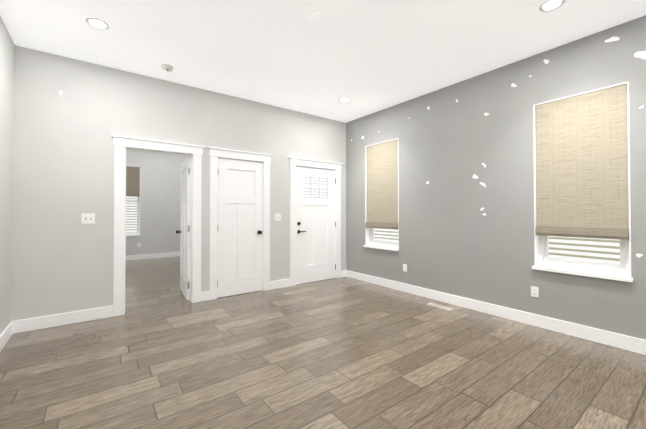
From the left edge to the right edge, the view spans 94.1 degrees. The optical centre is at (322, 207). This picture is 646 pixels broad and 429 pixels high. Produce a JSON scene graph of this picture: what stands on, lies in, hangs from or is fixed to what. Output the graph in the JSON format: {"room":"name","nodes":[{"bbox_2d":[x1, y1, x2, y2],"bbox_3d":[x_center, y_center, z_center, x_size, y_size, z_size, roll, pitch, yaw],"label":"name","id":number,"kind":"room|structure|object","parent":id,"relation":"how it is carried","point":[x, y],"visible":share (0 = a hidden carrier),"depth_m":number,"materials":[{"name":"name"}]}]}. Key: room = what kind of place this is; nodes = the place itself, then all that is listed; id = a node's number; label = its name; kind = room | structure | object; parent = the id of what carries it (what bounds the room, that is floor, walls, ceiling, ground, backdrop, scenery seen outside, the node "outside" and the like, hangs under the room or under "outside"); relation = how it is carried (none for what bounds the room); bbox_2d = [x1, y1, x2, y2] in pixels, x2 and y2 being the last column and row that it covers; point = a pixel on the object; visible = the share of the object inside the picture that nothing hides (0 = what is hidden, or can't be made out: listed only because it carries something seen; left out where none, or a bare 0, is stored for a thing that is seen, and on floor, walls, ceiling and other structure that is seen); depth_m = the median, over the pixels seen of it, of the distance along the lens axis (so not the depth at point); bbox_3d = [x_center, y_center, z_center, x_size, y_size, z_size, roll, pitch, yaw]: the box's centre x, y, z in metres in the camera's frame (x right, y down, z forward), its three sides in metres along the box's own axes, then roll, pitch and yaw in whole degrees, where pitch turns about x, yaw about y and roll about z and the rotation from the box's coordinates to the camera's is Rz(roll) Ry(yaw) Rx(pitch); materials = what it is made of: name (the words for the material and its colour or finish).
{"room":"empty living room","nodes":[
{"label":"empty living room","id":0,"kind":"room"},
{"bbox_2d":[0,16,14,334],"bbox_3d":[-2.692,-0.214,2.252,0.200,3.000,12.080,1,-1,-37],"label":"wall","id":1,"kind":"structure","parent":0,"point":[7,60],"depth_m":2.89,"materials":[{"name":"grey paint"}]},
{"bbox_2d":[0,321,15,351],"bbox_3d":[-1.158,1.198,0.366,0.019,0.130,6.850,1,-1,-37],"label":"baseboard","id":2,"kind":"structure","parent":1,"relation":"attached to","point":[10,329],"depth_m":2.91,"materials":[{"name":"white wood"}]},
{"bbox_2d":[126,150,189,255],"bbox_3d":[-4.916,-0.142,8.006,3.530,3.000,0.200,1,-1,-37],"label":"wall","id":3,"kind":"structure","parent":0,"point":[160,188],"depth_m":8.19,"materials":[{"name":"grey paint"}]},
{"bbox_2d":[126,166,140,235],"bbox_3d":[-5.176,-0.183,7.787,0.774,1.824,0.240,1,-1,-37],"label":"window","id":4,"kind":"structure","parent":3,"relation":"in","point":[135,233],"depth_m":7.96,"materials":[{"name":"white"}]},
{"bbox_2d":[126,166,139,196],"bbox_3d":[-5.137,-0.694,7.741,0.716,0.778,0.065,1,-1,-37],"label":"window blind","id":5,"kind":"object","parent":4,"relation":"attached to","point":[132,181],"visible":0.38,"depth_m":7.86,"materials":[{"name":"beige fabric"}]},
{"bbox_2d":[126,252,179,260],"bbox_3d":[-4.855,1.292,7.898,3.060,0.130,0.019,1,-1,-37],"label":"baseboard","id":6,"kind":"structure","parent":3,"relation":"attached to","point":[151,256],"depth_m":8.08,"materials":[{"name":"white wood"}]},
{"bbox_2d":[11,45,345,320],"bbox_3d":[-1.419,-0.185,4.540,4.980,3.000,0.120,1,-1,-37],"label":"wall","id":7,"kind":"structure","parent":0,"point":[63,180],"depth_m":3.53,"materials":[{"name":"grey paint"}]},
{"bbox_2d":[16,306,112,332],"bbox_3d":[-2.853,1.235,3.363,0.834,0.130,0.019,1,-1,-37],"label":"baseboard","id":8,"kind":"structure","parent":7,"relation":"attached to","point":[36,323],"depth_m":3.33,"materials":[{"name":"white wood"}]},
{"bbox_2d":[81,213,94,223],"bbox_3d":[-2.717,0.120,3.480,0.125,0.120,0.017,1,-1,-37],"label":"switch plate","id":9,"kind":"object","parent":7,"relation":"attached to","point":[87,218],"visible":1,"depth_m":3.48,"materials":[{"name":"white plastic"}]},
{"bbox_2d":[176,157,189,299],"bbox_3d":[-2.104,0.291,4.578,0.176,2.032,0.782,0,-1,-32],"label":"open door","id":10,"kind":"structure","parent":7,"relation":"in","point":[184,231],"depth_m":4.47,"materials":[{"name":"white wood"}]},
{"bbox_2d":[217,158,262,297],"bbox_3d":[-1.264,0.291,4.606,0.721,2.032,0.176,1,-1,-37],"label":"closet door","id":11,"kind":"structure","parent":7,"relation":"in","point":[240,227],"depth_m":4.58,"materials":[{"name":"white wood"}]},
{"bbox_2d":[275,214,280,220],"bbox_3d":[-0.740,0.153,4.958,0.112,0.120,0.017,1,-1,-37],"label":"switch plate","id":12,"kind":"object","parent":7,"relation":"attached to","point":[277,217],"visible":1,"depth_m":4.96,"materials":[{"name":"white plastic"}]},
{"bbox_2d":[270,279,289,289],"bbox_3d":[-0.708,1.255,4.969,0.384,0.130,0.016,1,-1,-37],"label":"baseboard","id":13,"kind":"structure","parent":7,"relation":"attached to","point":[285,282],"depth_m":4.95,"materials":[{"name":"white wood"}]},
{"bbox_2d":[296,167,335,283],"bbox_3d":[-0.127,0.302,5.460,0.886,2.032,0.148,1,-1,-37],"label":"front door","id":14,"kind":"structure","parent":7,"relation":"in","point":[315,237],"depth_m":5.42,"materials":[{"name":"white wood"}]},
{"bbox_2d":[0,256,645,428],"bbox_3d":[-0.890,1.343,3.580,4.900,0.080,12.280,1,-1,-37],"label":"floor","id":15,"kind":"structure","parent":0,"point":[162,352],"depth_m":2.43,"materials":[{"name":"brown wood"}]},
{"bbox_2d":[427,303,452,309],"bbox_3d":[1.548,1.306,3.994,0.105,0.004,0.320,1,-1,-37],"label":"floor vent","id":16,"kind":"object","parent":15,"relation":"in","point":[440,306],"visible":1,"depth_m":3.98,"materials":[{"name":"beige metal"}]},
{"bbox_2d":[0,0,645,122],"bbox_3d":[-0.798,-1.746,3.688,5.130,0.100,12.280,1,-1,-37],"label":"ceiling","id":17,"kind":"structure","parent":0,"point":[366,57],"depth_m":3.04,"materials":[{"name":"white paint"}]},
{"bbox_2d":[86,17,108,29],"bbox_3d":[-2.084,-1.704,2.782,0.178,0.007,0.178,1,-1,-37],"label":"recessed light","id":18,"kind":"object","parent":17,"relation":"in","point":[97,23],"visible":1,"depth_m":2.77,"materials":[{"name":"white plastic"}]},
{"bbox_2d":[161,64,173,71],"bbox_3d":[-1.868,-1.677,3.610,0.132,0.040,0.132,1,-1,-37],"label":"smoke detector","id":19,"kind":"object","parent":17,"relation":"attached to","point":[167,67],"visible":1,"depth_m":3.58,"materials":[{"name":"white plastic"}]},
{"bbox_2d":[339,98,349,101],"bbox_3d":[0.332,-1.680,4.672,0.178,0.007,0.178,1,-1,-37],"label":"recessed light","id":20,"kind":"object","parent":17,"relation":"in","point":[344,99],"visible":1,"depth_m":4.65,"materials":[{"name":"white plastic"}]},
{"bbox_2d":[539,0,564,11],"bbox_3d":[1.923,-1.707,2.526,0.178,0.007,0.178,1,-1,-37],"label":"recessed light","id":21,"kind":"object","parent":17,"relation":"in","point":[548,5],"visible":1,"depth_m":2.53,"materials":[{"name":"white plastic"}]},
{"bbox_2d":[346,15,645,339],"bbox_3d":[2.642,-0.203,3.101,0.200,3.000,7.050,1,-1,-37],"label":"wall","id":22,"kind":"structure","parent":0,"point":[453,240],"depth_m":3.67,"materials":[{"name":"grey paint"}]},
{"bbox_2d":[363,138,398,250],"bbox_3d":[1.055,-0.215,5.189,0.240,1.824,0.779,1,-1,-37],"label":"window","id":23,"kind":"structure","parent":22,"relation":"in","point":[370,242],"depth_m":5.24,"materials":[{"name":"white"}]},
{"bbox_2d":[365,139,397,228],"bbox_3d":[1.003,-0.384,5.152,0.065,1.462,0.721,1,-1,-37],"label":"window blind","id":24,"kind":"object","parent":23,"relation":"attached to","point":[381,185],"visible":0.85,"depth_m":5.13,"materials":[{"name":"beige fabric"}]},
{"bbox_2d":[403,264,406,271],"bbox_3d":[1.286,0.939,4.725,0.009,0.116,0.072,1,-1,-37],"label":"electrical outlet","id":25,"kind":"object","parent":22,"relation":"attached to","point":[405,267],"visible":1,"depth_m":4.71,"materials":[{"name":"white plastic"}]},
{"bbox_2d":[344,270,645,354],"bbox_3d":[2.494,1.232,3.097,0.019,0.130,6.850,1,-1,-37],"label":"baseboard","id":26,"kind":"structure","parent":22,"relation":"attached to","point":[626,342],"depth_m":3.40,"materials":[{"name":"white wood"}]},
{"bbox_2d":[351,36,645,257],"bbox_3d":[1.702,-0.570,4.194,0.001,2.065,3.922,1,-1,-37],"label":"wall patches","id":27,"kind":"object","parent":22,"relation":"attached to","point":[640,54],"depth_m":2.86,"materials":[{"name":"white paint"}]},
{"bbox_2d":[531,286,538,297],"bbox_3d":[2.337,0.925,3.319,0.009,0.116,0.072,1,-1,-37],"label":"electrical outlet","id":28,"kind":"object","parent":22,"relation":"attached to","point":[534,291],"visible":1,"depth_m":3.32,"materials":[{"name":"white plastic"}]},
{"bbox_2d":[532,81,632,281],"bbox_3d":[2.630,-0.241,3.083,0.240,1.824,0.779,1,-1,-37],"label":"window","id":29,"kind":"structure","parent":22,"relation":"in","point":[545,262],"depth_m":3.01,"materials":[{"name":"white"}]},
{"bbox_2d":[535,83,628,239],"bbox_3d":[2.578,-0.423,3.046,0.065,1.438,0.721,1,-1,-37],"label":"window blind","id":30,"kind":"object","parent":29,"relation":"attached to","point":[581,168],"visible":0.98,"depth_m":3.00,"materials":[{"name":"beige fabric"}]},
{"label":"outside","id":31,"kind":"structure","parent":0,"visible":0},
{"bbox_2d":[374,228,619,264],"bbox_3d":[3.404,-0.687,4.426,0.001,6.000,11.850,1,-1,-37],"label":"siding","id":32,"kind":"object","parent":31,"point":[604,251],"depth_m":4.19,"materials":[{"name":"white plastic"}]},
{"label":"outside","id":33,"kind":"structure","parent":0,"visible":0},
{"bbox_2d":[126,196,136,232],"bbox_3d":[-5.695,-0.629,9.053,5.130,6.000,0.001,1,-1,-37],"label":"window blind","id":34,"kind":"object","parent":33,"point":[133,226],"depth_m":9.01,"materials":[{"name":"white plastic"}]},
{"bbox_2d":[304,175,326,198],"bbox_3d":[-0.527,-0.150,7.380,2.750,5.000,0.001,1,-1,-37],"label":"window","id":35,"kind":"structure","parent":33,"point":[316,184],"depth_m":7.64,"materials":[{"name":"white glass"}]}
]}

